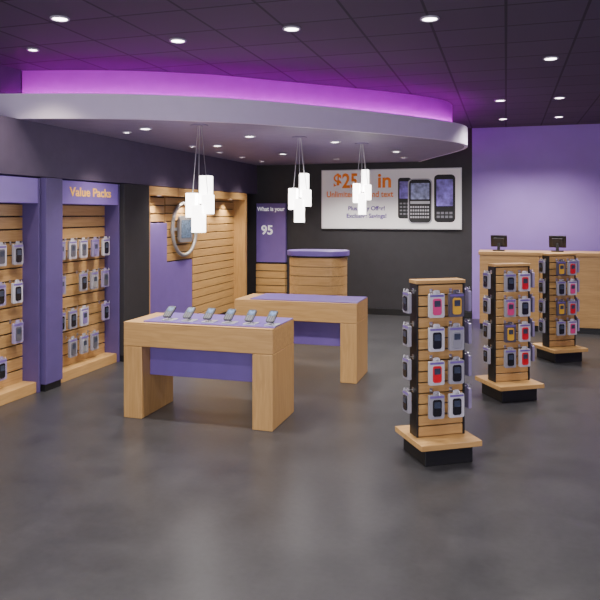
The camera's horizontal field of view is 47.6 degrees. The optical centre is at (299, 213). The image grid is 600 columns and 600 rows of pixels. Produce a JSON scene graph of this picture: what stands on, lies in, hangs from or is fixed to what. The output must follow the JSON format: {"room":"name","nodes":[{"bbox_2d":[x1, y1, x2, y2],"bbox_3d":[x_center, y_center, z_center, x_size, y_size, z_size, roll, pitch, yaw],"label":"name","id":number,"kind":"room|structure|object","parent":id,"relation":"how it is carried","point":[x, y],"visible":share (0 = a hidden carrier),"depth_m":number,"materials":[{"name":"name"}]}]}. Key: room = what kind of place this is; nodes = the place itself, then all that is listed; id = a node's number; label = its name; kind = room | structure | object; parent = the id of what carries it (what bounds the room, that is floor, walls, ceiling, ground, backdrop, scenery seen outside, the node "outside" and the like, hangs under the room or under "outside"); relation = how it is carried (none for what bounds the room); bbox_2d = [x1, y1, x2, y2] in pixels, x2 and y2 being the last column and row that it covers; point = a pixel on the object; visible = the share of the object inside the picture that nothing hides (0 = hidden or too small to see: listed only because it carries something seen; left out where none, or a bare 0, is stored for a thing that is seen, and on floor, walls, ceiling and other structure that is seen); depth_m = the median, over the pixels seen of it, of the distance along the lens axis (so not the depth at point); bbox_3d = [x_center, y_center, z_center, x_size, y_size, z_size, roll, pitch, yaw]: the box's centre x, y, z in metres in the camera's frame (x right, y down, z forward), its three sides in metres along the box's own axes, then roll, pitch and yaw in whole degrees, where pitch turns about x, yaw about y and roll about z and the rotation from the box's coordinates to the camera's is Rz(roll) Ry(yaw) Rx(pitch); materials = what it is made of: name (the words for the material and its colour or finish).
{"room":"electronics store","nodes":[
{"label":"electronics store","id":0,"kind":"room"},
{"bbox_2d":[0,64,21,93],"bbox_3d":[-3.414,0.180,7.356,0.200,3.640,15.100,0,0,17],"label":"wall","id":1,"kind":"structure","parent":0,"point":[10,78],"depth_m":7.58,"materials":[{"name":"paint"}]},
{"bbox_2d":[0,115,256,193],"bbox_3d":[-3.204,-0.720,7.187,0.300,0.600,14.900,0,0,17],"label":"wall","id":2,"kind":"structure","parent":1,"relation":"attached to","point":[29,149],"depth_m":8.85,"materials":[{"name":"paint"}]},
{"bbox_2d":[0,93,467,161],"bbox_3d":[0.384,-1.155,9.469,2.455,0.270,8.256,0,0,43],"label":"ceiling soffit","id":3,"kind":"structure","parent":1,"relation":"attached to","point":[14,105],"depth_m":7.53,"materials":[{"name":"white paint"}]},
{"bbox_2d":[21,70,451,121],"bbox_3d":[-0.021,-1.355,10.408,4.525,0.570,6.889,0,0,17],"label":"cove light","id":4,"kind":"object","parent":1,"relation":"attached to","point":[41,81],"depth_m":8.08,"materials":[{"name":"paint"}]},
{"bbox_2d":[22,119,463,164],"bbox_3d":[-0.002,-1.045,10.172,4.700,0.050,7.331,0,0,17],"label":"soffit","id":5,"kind":"object","parent":1,"relation":"attached to","point":[269,141],"depth_m":9.57,"materials":[{"name":"paint"}]},
{"bbox_2d":[186,124,213,232],"bbox_3d":[-1.142,-0.405,7.790,0.335,1.230,0.257,0,0,17],"label":"cluster","id":6,"kind":"object","parent":5,"relation":"hanging from","point":[197,212],"visible":1,"depth_m":7.74,"materials":[{"name":"paint"}]},
{"bbox_2d":[288,136,310,221],"bbox_3d":[0.000,-0.455,9.011,0.302,1.130,0.232,0,0,17],"label":"cluster","id":7,"kind":"object","parent":5,"relation":"hanging from","point":[298,205],"visible":1,"depth_m":8.97,"materials":[{"name":"paint"}]},
{"bbox_2d":[353,143,370,214],"bbox_3d":[0.897,-0.505,9.803,0.262,1.030,0.204,0,0,17],"label":"cluster","id":8,"kind":"object","parent":5,"relation":"hanging from","point":[360,198],"visible":1,"depth_m":9.78,"materials":[{"name":"paint"}]},
{"bbox_2d":[0,314,599,599],"bbox_3d":[1.132,2.050,5.979,9.700,0.100,15.100,0,0,17],"label":"floor","id":9,"kind":"structure","parent":0,"point":[183,500],"depth_m":4.85,"materials":[{"name":"concrete"}]},
{"bbox_2d":[0,175,39,405],"bbox_3d":[-3.275,0.800,6.937,0.290,2.400,1.540,0,0,17],"label":"bay","id":10,"kind":"object","parent":9,"relation":"on","point":[19,196],"visible":0.94,"depth_m":7.57,"materials":[{"name":"brown wood"}]},
{"bbox_2d":[0,282,5,305],"bbox_3d":[-3.164,0.845,7.180,0.037,0.254,0.153,0,0,17],"label":"pack","id":11,"kind":"object","parent":10,"relation":"hanging from","point":[2,287],"visible":0.97,"depth_m":7.20,"materials":[{"name":"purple plastic"}]},
{"bbox_2d":[0,356,6,380],"bbox_3d":[-3.160,1.635,7.193,0.037,0.254,0.153,0,0,17],"label":"pack","id":12,"kind":"object","parent":10,"relation":"hanging from","point":[3,362],"visible":0.98,"depth_m":7.20,"materials":[{"name":"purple plastic"}]},
{"bbox_2d":[0,242,6,265],"bbox_3d":[-3.161,0.425,7.189,0.037,0.254,0.153,0,0,17],"label":"pack","id":13,"kind":"object","parent":10,"relation":"hanging from","point":[3,248],"visible":0.98,"depth_m":7.20,"materials":[{"name":"white plastic"}]},
{"bbox_2d":[11,280,22,303],"bbox_3d":[-3.087,0.845,7.433,0.037,0.254,0.153,0,0,17],"label":"pack","id":14,"kind":"object","parent":10,"relation":"hanging from","point":[17,287],"visible":1,"depth_m":7.41,"materials":[{"name":"white plastic"}]},
{"bbox_2d":[12,320,22,343],"bbox_3d":[-3.085,1.285,7.440,0.037,0.254,0.153,0,0,17],"label":"pack","id":15,"kind":"object","parent":10,"relation":"hanging from","point":[17,327],"visible":1,"depth_m":7.41,"materials":[{"name":"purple plastic"}]},
{"bbox_2d":[12,241,22,264],"bbox_3d":[-3.085,0.425,7.441,0.037,0.254,0.153,0,0,17],"label":"pack","id":16,"kind":"object","parent":10,"relation":"hanging from","point":[17,249],"visible":0.99,"depth_m":7.41,"materials":[{"name":"white plastic"}]},
{"bbox_2d":[40,178,62,391],"bbox_3d":[-2.974,0.795,7.828,0.350,2.410,0.300,0,0,17],"label":"pillar","id":17,"kind":"structure","parent":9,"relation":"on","point":[51,189],"depth_m":7.71,"materials":[{"name":"purple paint"}]},
{"bbox_2d":[61,180,119,382],"bbox_3d":[-2.765,0.800,8.621,0.290,2.400,1.300,0,0,17],"label":"bay","id":18,"kind":"object","parent":9,"relation":"on","point":[90,209],"visible":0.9,"depth_m":8.90,"materials":[{"name":"brown wood"}]},
{"bbox_2d":[68,336,76,357],"bbox_3d":[-2.799,1.635,8.385,0.037,0.254,0.153,0,0,17],"label":"pack","id":19,"kind":"object","parent":18,"relation":"hanging from","point":[72,343],"visible":0.98,"depth_m":8.35,"materials":[{"name":"white plastic"}]},
{"bbox_2d":[68,238,76,258],"bbox_3d":[-2.801,0.425,8.379,0.037,0.254,0.153,0,0,17],"label":"pack","id":20,"kind":"object","parent":18,"relation":"hanging from","point":[72,245],"visible":1,"depth_m":8.35,"materials":[{"name":"white plastic"}]},
{"bbox_2d":[68,308,76,328],"bbox_3d":[-2.799,1.285,8.385,0.037,0.254,0.153,0,0,17],"label":"pack","id":21,"kind":"object","parent":18,"relation":"hanging from","point":[72,315],"visible":1,"depth_m":8.35,"materials":[{"name":"white plastic"}]},
{"bbox_2d":[79,333,87,353],"bbox_3d":[-2.731,1.635,8.610,0.037,0.254,0.153,0,0,17],"label":"pack","id":22,"kind":"object","parent":18,"relation":"hanging from","point":[83,340],"visible":1,"depth_m":8.58,"materials":[{"name":"white plastic"}]},
{"bbox_2d":[79,238,87,257],"bbox_3d":[-2.735,0.425,8.597,0.037,0.254,0.153,0,0,17],"label":"pack","id":23,"kind":"object","parent":18,"relation":"hanging from","point":[83,244],"visible":1,"depth_m":8.56,"materials":[{"name":"white plastic"}]},
{"bbox_2d":[79,271,87,290],"bbox_3d":[-2.735,0.845,8.597,0.037,0.254,0.153,0,0,17],"label":"pack","id":24,"kind":"object","parent":18,"relation":"hanging from","point":[83,277],"visible":1,"depth_m":8.57,"materials":[{"name":"white plastic"}]},
{"bbox_2d":[80,305,87,325],"bbox_3d":[-2.730,1.285,8.612,0.037,0.254,0.153,0,0,17],"label":"pack","id":25,"kind":"object","parent":18,"relation":"hanging from","point":[83,311],"visible":0.98,"depth_m":8.58,"materials":[{"name":"white plastic"}]},
{"bbox_2d":[90,269,97,288],"bbox_3d":[-2.666,0.845,8.823,0.037,0.254,0.153,0,0,17],"label":"pack","id":26,"kind":"object","parent":18,"relation":"hanging from","point":[94,274],"visible":1,"depth_m":8.79,"materials":[{"name":"white plastic"}]},
{"bbox_2d":[90,330,98,350],"bbox_3d":[-2.665,1.635,8.827,0.037,0.254,0.153,0,0,17],"label":"pack","id":27,"kind":"object","parent":18,"relation":"hanging from","point":[94,337],"visible":1,"depth_m":8.79,"materials":[{"name":"white plastic"}]},
{"bbox_2d":[91,237,98,256],"bbox_3d":[-2.661,0.425,8.841,0.037,0.254,0.153,0,0,17],"label":"pack","id":28,"kind":"object","parent":18,"relation":"hanging from","point":[94,242],"visible":1,"depth_m":8.81,"materials":[{"name":"purple plastic"}]},
{"bbox_2d":[101,268,108,286],"bbox_3d":[-2.594,0.845,9.064,0.037,0.254,0.153,0,0,17],"label":"pack","id":29,"kind":"object","parent":18,"relation":"hanging from","point":[105,273],"visible":1,"depth_m":9.03,"materials":[{"name":"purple plastic"}]},
{"bbox_2d":[101,236,109,255],"bbox_3d":[-2.590,0.425,9.075,0.037,0.254,0.153,0,0,17],"label":"pack","id":30,"kind":"object","parent":18,"relation":"hanging from","point":[105,243],"visible":1,"depth_m":9.04,"materials":[{"name":"white plastic"}]},
{"bbox_2d":[101,301,109,320],"bbox_3d":[-2.590,1.285,9.075,0.037,0.254,0.153,0,0,17],"label":"pack","id":31,"kind":"object","parent":18,"relation":"hanging from","point":[105,307],"visible":0.99,"depth_m":9.04,"materials":[{"name":"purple plastic"}]},
{"bbox_2d":[120,184,148,361],"bbox_3d":[-2.446,0.795,9.570,0.350,2.410,0.680,0,0,17],"label":"wall section","id":32,"kind":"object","parent":9,"relation":"on","point":[134,199],"visible":0.4,"depth_m":9.45,"materials":[{"name":"grey paint"}]},
{"bbox_2d":[149,186,177,314],"bbox_3d":[-2.222,0.795,10.380,0.310,2.410,0.960,0,0,17],"label":"bay","id":33,"kind":"object","parent":9,"relation":"on","point":[157,228],"visible":0.43,"depth_m":10.54,"materials":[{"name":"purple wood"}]},
{"bbox_2d":[163,188,198,312],"bbox_3d":[-1.938,0.795,11.318,0.310,2.410,0.960,0,0,17],"label":"bay","id":34,"kind":"object","parent":9,"relation":"on","point":[179,268],"visible":0.38,"depth_m":11.27,"materials":[{"name":"purple paint"}]},
{"bbox_2d":[170,201,197,256],"bbox_3d":[-1.943,0.250,11.434,0.073,0.940,0.940,0,0,17],"label":"display","id":35,"kind":"object","parent":34,"relation":"attached to","point":[184,234],"visible":0.7,"depth_m":11.28,"materials":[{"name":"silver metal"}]},
{"bbox_2d":[124,313,293,431],"bbox_3d":[-0.898,1.524,6.781,1.550,0.952,0.660,0,0,17],"label":"table","id":36,"kind":"object","parent":9,"relation":"on","point":[156,351],"visible":0.97,"depth_m":6.58,"materials":[{"name":"brown wood"}]},
{"bbox_2d":[161,316,177,320],"bbox_3d":[-1.287,0.996,6.722,0.120,0.103,0.130,0,0,17],"label":"phone stand","id":37,"kind":"object","parent":36,"relation":"on","point":[170,318],"visible":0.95,"depth_m":6.68,"materials":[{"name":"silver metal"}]},
{"bbox_2d":[163,306,175,317],"bbox_3d":[-1.288,0.967,6.717,0.084,0.098,0.144,0,0,17],"label":"mobile phone","id":38,"kind":"object","parent":37,"relation":"on","point":[170,310],"visible":1,"depth_m":6.71,"materials":[{"name":"metal"}]},
{"bbox_2d":[181,318,197,321],"bbox_3d":[-1.082,0.996,6.660,0.120,0.103,0.130,0,0,17],"label":"phone stand","id":39,"kind":"object","parent":36,"relation":"on","point":[190,319],"visible":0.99,"depth_m":6.62,"materials":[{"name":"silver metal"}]},
{"bbox_2d":[183,307,195,318],"bbox_3d":[-1.083,0.967,6.655,0.084,0.098,0.144,0,0,17],"label":"mobile phone","id":40,"kind":"object","parent":39,"relation":"on","point":[189,312],"visible":1,"depth_m":6.64,"materials":[{"name":"metal"}]},
{"bbox_2d":[201,318,217,322],"bbox_3d":[-0.877,0.996,6.598,0.120,0.103,0.130,0,0,17],"label":"phone stand","id":41,"kind":"object","parent":36,"relation":"on","point":[210,320],"visible":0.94,"depth_m":6.55,"materials":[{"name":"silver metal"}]},
{"bbox_2d":[203,308,215,319],"bbox_3d":[-0.879,0.967,6.593,0.084,0.098,0.144,0,0,17],"label":"mobile phone","id":42,"kind":"object","parent":41,"relation":"on","point":[209,313],"visible":1,"depth_m":6.58,"materials":[{"name":"metal"}]},
{"bbox_2d":[222,320,237,323],"bbox_3d":[-0.672,0.996,6.535,0.120,0.103,0.130,0,0,17],"label":"phone stand","id":43,"kind":"object","parent":36,"relation":"on","point":[231,321],"visible":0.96,"depth_m":6.49,"materials":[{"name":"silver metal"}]},
{"bbox_2d":[223,309,235,320],"bbox_3d":[-0.674,0.967,6.531,0.084,0.098,0.144,0,0,17],"label":"mobile phone","id":44,"kind":"object","parent":43,"relation":"on","point":[230,313],"visible":1,"depth_m":6.52,"materials":[{"name":"metal"}]},
{"bbox_2d":[243,321,258,324],"bbox_3d":[-0.468,0.996,6.473,0.120,0.103,0.130,0,0,17],"label":"phone stand","id":45,"kind":"object","parent":36,"relation":"on","point":[252,322],"visible":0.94,"depth_m":6.43,"materials":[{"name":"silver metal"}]},
{"bbox_2d":[244,309,256,321],"bbox_3d":[-0.469,0.967,6.469,0.084,0.098,0.144,0,0,17],"label":"mobile phone","id":46,"kind":"object","parent":45,"relation":"on","point":[250,316],"visible":1,"depth_m":6.45,"materials":[{"name":"metal"}]},
{"bbox_2d":[264,323,279,325],"bbox_3d":[-0.263,0.996,6.411,0.120,0.103,0.130,0,0,17],"label":"phone stand","id":47,"kind":"object","parent":36,"relation":"on","point":[267,324],"visible":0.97,"depth_m":6.38,"materials":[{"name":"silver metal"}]},
{"bbox_2d":[266,310,277,322],"bbox_3d":[-0.264,0.967,6.407,0.084,0.098,0.144,0,0,17],"label":"mobile phone","id":48,"kind":"object","parent":47,"relation":"on","point":[272,315],"visible":1,"depth_m":6.39,"materials":[{"name":"metal"}]},
{"bbox_2d":[190,191,246,314],"bbox_3d":[-1.503,0.795,12.753,0.310,2.410,2.000,0,0,17],"label":"bay","id":49,"kind":"object","parent":9,"relation":"on","point":[219,254],"visible":0.72,"depth_m":13.03,"materials":[{"name":"brown wood"}]},
{"bbox_2d":[256,203,286,293],"bbox_3d":[-0.593,0.890,14.118,0.640,2.220,0.120,0,0,17],"label":"sign panel","id":50,"kind":"object","parent":9,"relation":"on","point":[271,218],"visible":0.99,"depth_m":14.07,"materials":[{"name":"purple laminate"}]},
{"bbox_2d":[234,293,367,383],"bbox_3d":[0.021,1.524,8.540,1.550,0.952,0.660,0,0,17],"label":"table","id":51,"kind":"object","parent":9,"relation":"on","point":[329,320],"visible":0.79,"depth_m":8.24,"materials":[{"name":"brown wood"}]},
{"bbox_2d":[287,249,349,295],"bbox_3d":[0.303,1.300,11.245,1.020,1.400,0.700,0,0,17],"label":"podium","id":52,"kind":"object","parent":9,"relation":"on","point":[312,271],"visible":0.51,"depth_m":10.95,"materials":[{"name":"brown wood"}]},
{"bbox_2d":[395,278,481,466],"bbox_3d":[1.136,1.270,5.632,0.610,1.460,0.530,0,0,-15],"label":"tower","id":53,"kind":"object","parent":9,"relation":"on","point":[433,442],"visible":0.78,"depth_m":5.54,"materials":[{"name":"brown wood"}]},
{"bbox_2d":[403,388,411,413],"bbox_3d":[0.870,1.520,5.561,0.037,0.195,0.118,0,0,-15],"label":"pack","id":54,"kind":"object","parent":53,"relation":"hanging from","point":[407,396],"visible":0.98,"depth_m":5.52,"materials":[{"name":"white plastic"}]},
{"bbox_2d":[403,355,411,379],"bbox_3d":[0.870,1.250,5.561,0.037,0.195,0.118,0,0,-15],"label":"pack","id":55,"kind":"object","parent":53,"relation":"hanging from","point":[407,362],"visible":0.94,"depth_m":5.52,"materials":[{"name":"white plastic"}]},
{"bbox_2d":[403,322,411,346],"bbox_3d":[0.870,0.981,5.561,0.037,0.195,0.118,0,0,-15],"label":"pack","id":56,"kind":"object","parent":53,"relation":"hanging from","point":[407,329],"visible":0.94,"depth_m":5.52,"materials":[{"name":"white plastic"}]},
{"bbox_2d":[403,289,411,313],"bbox_3d":[0.870,0.711,5.561,0.037,0.195,0.118,0,0,-15],"label":"pack","id":57,"kind":"object","parent":53,"relation":"hanging from","point":[407,296],"visible":1,"depth_m":5.52,"materials":[{"name":"white plastic"}]},
{"bbox_2d":[428,357,444,385],"bbox_3d":[1.094,1.260,5.444,0.132,0.218,0.037,0,0,-15],"label":"pack","id":58,"kind":"object","parent":53,"relation":"hanging from","point":[436,369],"visible":1,"depth_m":5.43,"materials":[{"name":"white plastic"}]},
{"bbox_2d":[428,391,444,419],"bbox_3d":[1.094,1.530,5.444,0.132,0.218,0.037,0,0,-15],"label":"pack","id":59,"kind":"object","parent":53,"relation":"hanging from","point":[436,403],"visible":1,"depth_m":5.43,"materials":[{"name":"white plastic"}]},
{"bbox_2d":[428,324,444,351],"bbox_3d":[1.094,0.990,5.444,0.132,0.218,0.037,0,0,-15],"label":"pack","id":60,"kind":"object","parent":53,"relation":"hanging from","point":[436,336],"visible":0.99,"depth_m":5.43,"materials":[{"name":"white plastic"}]},
{"bbox_2d":[428,290,444,317],"bbox_3d":[1.094,0.720,5.444,0.132,0.218,0.037,0,0,-15],"label":"pack","id":61,"kind":"object","parent":53,"relation":"hanging from","point":[436,302],"visible":0.99,"depth_m":5.43,"materials":[{"name":"white plastic"}]},
{"bbox_2d":[395,425,481,451],"bbox_3d":[1.136,1.837,5.632,0.530,0.045,0.530,0,0,-15],"label":"base","id":62,"kind":"object","parent":53,"relation":"on","point":[459,439],"depth_m":5.47,"materials":[{"name":"brown wood"}]},
{"bbox_2d":[448,390,463,417],"bbox_3d":[1.263,1.530,5.490,0.132,0.218,0.037,0,0,-15],"label":"pack","id":63,"kind":"object","parent":53,"relation":"hanging from","point":[455,400],"visible":1,"depth_m":5.48,"materials":[{"name":"white plastic"}]},
{"bbox_2d":[448,356,463,383],"bbox_3d":[1.263,1.260,5.490,0.132,0.218,0.037,0,0,-15],"label":"pack","id":64,"kind":"object","parent":53,"relation":"hanging from","point":[455,367],"visible":1,"depth_m":5.48,"materials":[{"name":"white plastic"}]},
{"bbox_2d":[448,323,463,350],"bbox_3d":[1.263,0.990,5.490,0.132,0.218,0.037,0,0,-15],"label":"pack","id":65,"kind":"object","parent":53,"relation":"hanging from","point":[455,333],"visible":0.99,"depth_m":5.48,"materials":[{"name":"white plastic"}]},
{"bbox_2d":[448,290,463,316],"bbox_3d":[1.263,0.720,5.490,0.132,0.218,0.037,0,0,-15],"label":"pack","id":66,"kind":"object","parent":53,"relation":"hanging from","point":[455,300],"visible":0.99,"depth_m":5.48,"materials":[{"name":"purple plastic"}]},
{"bbox_2d":[465,383,471,408],"bbox_3d":[1.402,1.520,5.704,0.037,0.195,0.118,0,0,-15],"label":"pack","id":67,"kind":"object","parent":53,"relation":"hanging from","point":[468,391],"visible":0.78,"depth_m":5.65,"materials":[{"name":"purple plastic"}]},
{"bbox_2d":[465,319,471,343],"bbox_3d":[1.402,0.981,5.704,0.037,0.195,0.118,0,0,-15],"label":"pack","id":68,"kind":"object","parent":53,"relation":"hanging from","point":[468,326],"visible":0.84,"depth_m":5.65,"materials":[{"name":"purple plastic"}]},
{"bbox_2d":[465,351,471,375],"bbox_3d":[1.402,1.250,5.704,0.037,0.195,0.118,0,0,-15],"label":"pack","id":69,"kind":"object","parent":53,"relation":"hanging from","point":[468,359],"visible":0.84,"depth_m":5.65,"materials":[{"name":"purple plastic"}]},
{"bbox_2d":[465,287,471,310],"bbox_3d":[1.402,0.711,5.704,0.037,0.195,0.118,0,0,-15],"label":"pack","id":70,"kind":"object","parent":53,"relation":"hanging from","point":[468,294],"visible":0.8,"depth_m":5.65,"materials":[{"name":"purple plastic"}]},
{"bbox_2d":[475,263,543,402],"bbox_3d":[2.287,1.270,7.447,0.610,1.460,0.530,0,0,-15],"label":"tower","id":71,"kind":"object","parent":9,"relation":"on","point":[504,385],"visible":0.73,"depth_m":7.36,"materials":[{"name":"brown wood"}]},
{"bbox_2d":[483,320,490,338],"bbox_3d":[2.021,1.250,7.376,0.037,0.195,0.118,0,0,-15],"label":"pack","id":72,"kind":"object","parent":71,"relation":"hanging from","point":[486,326],"visible":1,"depth_m":7.34,"materials":[{"name":"white plastic"}]},
{"bbox_2d":[483,295,490,313],"bbox_3d":[2.021,0.981,7.376,0.037,0.195,0.118,0,0,-15],"label":"pack","id":73,"kind":"object","parent":71,"relation":"hanging from","point":[486,301],"visible":1,"depth_m":7.34,"materials":[{"name":"white plastic"}]},
{"bbox_2d":[483,270,490,288],"bbox_3d":[2.021,0.711,7.376,0.037,0.195,0.118,0,0,-15],"label":"pack","id":74,"kind":"object","parent":71,"relation":"hanging from","point":[486,276],"visible":1,"depth_m":7.34,"materials":[{"name":"white plastic"}]},
{"bbox_2d":[483,345,490,363],"bbox_3d":[2.021,1.520,7.376,0.037,0.195,0.118,0,0,-15],"label":"pack","id":75,"kind":"object","parent":71,"relation":"hanging from","point":[486,351],"visible":1,"depth_m":7.34,"materials":[{"name":"white plastic"}]},
{"bbox_2d":[475,375,543,390],"bbox_3d":[2.287,1.837,7.447,0.530,0.045,0.530,0,0,-15],"label":"base","id":76,"kind":"object","parent":71,"relation":"on","point":[519,383],"depth_m":7.28,"materials":[{"name":"brown wood"}]},
{"bbox_2d":[504,347,515,367],"bbox_3d":[2.244,1.530,7.259,0.132,0.218,0.037,0,0,-15],"label":"pack","id":77,"kind":"object","parent":71,"relation":"hanging from","point":[509,355],"visible":1,"depth_m":7.25,"materials":[{"name":"white plastic"}]},
{"bbox_2d":[504,296,515,316],"bbox_3d":[2.244,0.990,7.259,0.132,0.218,0.037,0,0,-15],"label":"pack","id":78,"kind":"object","parent":71,"relation":"hanging from","point":[509,304],"visible":1,"depth_m":7.25,"materials":[{"name":"white plastic"}]},
{"bbox_2d":[504,271,515,291],"bbox_3d":[2.244,0.720,7.259,0.132,0.218,0.037,0,0,-15],"label":"pack","id":79,"kind":"object","parent":71,"relation":"hanging from","point":[509,279],"visible":1,"depth_m":7.25,"materials":[{"name":"white plastic"}]},
{"bbox_2d":[504,322,515,342],"bbox_3d":[2.244,1.260,7.259,0.132,0.218,0.037,0,0,-15],"label":"pack","id":80,"kind":"object","parent":71,"relation":"hanging from","point":[509,329],"visible":1,"depth_m":7.25,"materials":[{"name":"purple plastic"}]},
{"bbox_2d":[518,346,529,366],"bbox_3d":[2.413,1.530,7.304,0.132,0.218,0.037,0,0,-15],"label":"pack","id":81,"kind":"object","parent":71,"relation":"hanging from","point":[523,354],"visible":1,"depth_m":7.29,"materials":[{"name":"white plastic"}]},
{"bbox_2d":[518,321,529,341],"bbox_3d":[2.413,1.260,7.304,0.132,0.218,0.037,0,0,-15],"label":"pack","id":82,"kind":"object","parent":71,"relation":"hanging from","point":[523,329],"visible":1,"depth_m":7.29,"materials":[{"name":"white plastic"}]},
{"bbox_2d":[518,296,529,316],"bbox_3d":[2.413,0.990,7.304,0.132,0.218,0.037,0,0,-15],"label":"pack","id":83,"kind":"object","parent":71,"relation":"hanging from","point":[523,303],"visible":1,"depth_m":7.29,"materials":[{"name":"white plastic"}]},
{"bbox_2d":[518,271,529,290],"bbox_3d":[2.413,0.720,7.304,0.132,0.218,0.037,0,0,-15],"label":"pack","id":84,"kind":"object","parent":71,"relation":"hanging from","point":[523,278],"visible":1,"depth_m":7.29,"materials":[{"name":"white plastic"}]},
{"bbox_2d":[478,250,599,333],"bbox_3d":[4.642,1.325,11.686,3.030,1.350,0.660,0,0,17],"label":"counter","id":85,"kind":"object","parent":9,"relation":"on","point":[589,274],"depth_m":11.36,"materials":[{"name":"brown wood"}]},
{"bbox_2d":[491,235,506,250],"bbox_3d":[3.509,0.511,11.998,0.280,0.278,0.160,0,0,25],"label":"monitor","id":86,"kind":"object","parent":85,"relation":"on","point":[498,241],"visible":0.98,"depth_m":11.97,"materials":[{"name":"grey paint"}]},
{"bbox_2d":[478,250,599,256],"bbox_3d":[4.642,0.680,11.686,3.030,0.060,0.660,0,0,17],"label":"countertop","id":87,"kind":"structure","parent":85,"relation":"on","point":[481,252],"depth_m":11.64,"materials":[{"name":"brown wood"}]},
{"bbox_2d":[549,235,565,251],"bbox_3d":[4.437,0.511,11.717,0.280,0.278,0.160,0,0,25],"label":"monitor","id":88,"kind":"object","parent":85,"relation":"on","point":[557,242],"visible":0.98,"depth_m":11.70,"materials":[{"name":"grey paint"}]},
{"bbox_2d":[532,253,587,362],"bbox_3d":[3.569,1.270,9.368,0.610,1.460,0.530,0,0,-15],"label":"tower","id":89,"kind":"object","parent":9,"relation":"on","point":[553,348],"visible":0.77,"depth_m":9.28,"materials":[{"name":"brown wood"}]},
{"bbox_2d":[532,343,587,353],"bbox_3d":[3.569,1.837,9.368,0.530,0.045,0.530,0,0,-15],"label":"base","id":90,"kind":"object","parent":89,"relation":"on","point":[565,348],"depth_m":9.24,"materials":[{"name":"brown wood"}]},
{"bbox_2d":[556,319,565,335],"bbox_3d":[3.526,1.530,9.180,0.132,0.218,0.037,0,0,-15],"label":"pack","id":91,"kind":"object","parent":89,"relation":"hanging from","point":[560,325],"visible":1,"depth_m":9.17,"materials":[{"name":"white plastic"}]},
{"bbox_2d":[556,299,565,315],"bbox_3d":[3.526,1.260,9.180,0.132,0.218,0.037,0,0,-15],"label":"pack","id":92,"kind":"object","parent":89,"relation":"hanging from","point":[560,305],"visible":1,"depth_m":9.17,"materials":[{"name":"purple plastic"}]},
{"bbox_2d":[556,279,565,295],"bbox_3d":[3.526,0.990,9.180,0.132,0.218,0.037,0,0,-15],"label":"pack","id":93,"kind":"object","parent":89,"relation":"hanging from","point":[560,285],"visible":1,"depth_m":9.17,"materials":[{"name":"white plastic"}]},
{"bbox_2d":[556,259,565,275],"bbox_3d":[3.526,0.720,9.180,0.132,0.218,0.037,0,0,-15],"label":"pack","id":94,"kind":"object","parent":89,"relation":"hanging from","point":[560,265],"visible":1,"depth_m":9.17,"materials":[{"name":"purple plastic"}]},
{"bbox_2d":[567,319,576,334],"bbox_3d":[3.695,1.530,9.225,0.132,0.218,0.037,0,0,-15],"label":"pack","id":95,"kind":"object","parent":89,"relation":"hanging from","point":[571,325],"visible":1,"depth_m":9.21,"materials":[{"name":"white plastic"}]},
{"bbox_2d":[567,299,576,314],"bbox_3d":[3.695,1.260,9.225,0.132,0.218,0.037,0,0,-15],"label":"pack","id":96,"kind":"object","parent":89,"relation":"hanging from","point":[571,305],"visible":1,"depth_m":9.21,"materials":[{"name":"white plastic"}]},
{"bbox_2d":[567,279,576,294],"bbox_3d":[3.695,0.990,9.225,0.132,0.218,0.037,0,0,-15],"label":"pack","id":97,"kind":"object","parent":89,"relation":"hanging from","point":[571,285],"visible":1,"depth_m":9.21,"materials":[{"name":"white plastic"}]},
{"bbox_2d":[567,259,576,274],"bbox_3d":[3.695,0.720,9.225,0.132,0.218,0.037,0,0,-15],"label":"pack","id":98,"kind":"object","parent":89,"relation":"hanging from","point":[571,265],"visible":1,"depth_m":9.21,"materials":[{"name":"white plastic"}]},
{"bbox_2d":[0,0,599,127],"bbox_3d":[1.132,-1.690,5.979,9.700,0.100,15.100,0,0,17],"label":"ceiling","id":99,"kind":"structure","parent":0,"point":[478,53],"depth_m":6.58,"materials":[{"name":"tile"}]},
{"bbox_2d":[50,15,69,21],"bbox_3d":[-2.008,-1.634,5.686,0.162,0.022,0.162,0,0,17],"label":"recessed light","id":100,"kind":"object","parent":99,"relation":"in","point":[58,18],"visible":1,"depth_m":5.67,"materials":[{"name":"white glass"}]},
{"bbox_2d":[169,38,185,43],"bbox_3d":[-1.152,-1.634,6.409,0.162,0.022,0.162,0,0,17],"label":"recessed light","id":101,"kind":"object","parent":99,"relation":"in","point":[172,40],"visible":1,"depth_m":6.39,"materials":[{"name":"white glass"}]},
{"bbox_2d":[282,26,300,31],"bbox_3d":[-0.074,-1.634,5.999,0.162,0.022,0.162,0,0,17],"label":"recessed light","id":102,"kind":"object","parent":99,"relation":"in","point":[286,28],"visible":1,"depth_m":5.99,"materials":[{"name":"white glass"}]},
{"bbox_2d":[420,15,439,21],"bbox_3d":[1.086,-1.634,5.689,0.162,0.022,0.162,0,0,17],"label":"recessed light","id":103,"kind":"object","parent":99,"relation":"in","point":[430,18],"visible":1,"depth_m":5.67,"materials":[{"name":"white glass"}]},
{"bbox_2d":[247,124,599,318],"bbox_3d":[3.291,0.180,13.109,9.300,3.640,0.200,0,0,17],"label":"wall","id":104,"kind":"structure","parent":0,"point":[530,184],"depth_m":12.99,"materials":[{"name":"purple paint"}]},
{"bbox_2d":[321,168,461,229],"bbox_3d":[1.768,-0.295,13.429,2.780,1.190,0.070,0,0,17],"label":"poster board","id":105,"kind":"object","parent":104,"relation":"attached to","point":[412,198],"visible":0.82,"depth_m":13.36,"materials":[{"name":"white paper"}]},
{"bbox_2d":[368,308,471,318],"bbox_3d":[1.527,1.940,13.528,3.680,0.120,0.020,0,0,17],"label":"baseboard","id":106,"kind":"structure","parent":104,"relation":"attached to","point":[399,312],"depth_m":13.43,"materials":[{"name":"black"}]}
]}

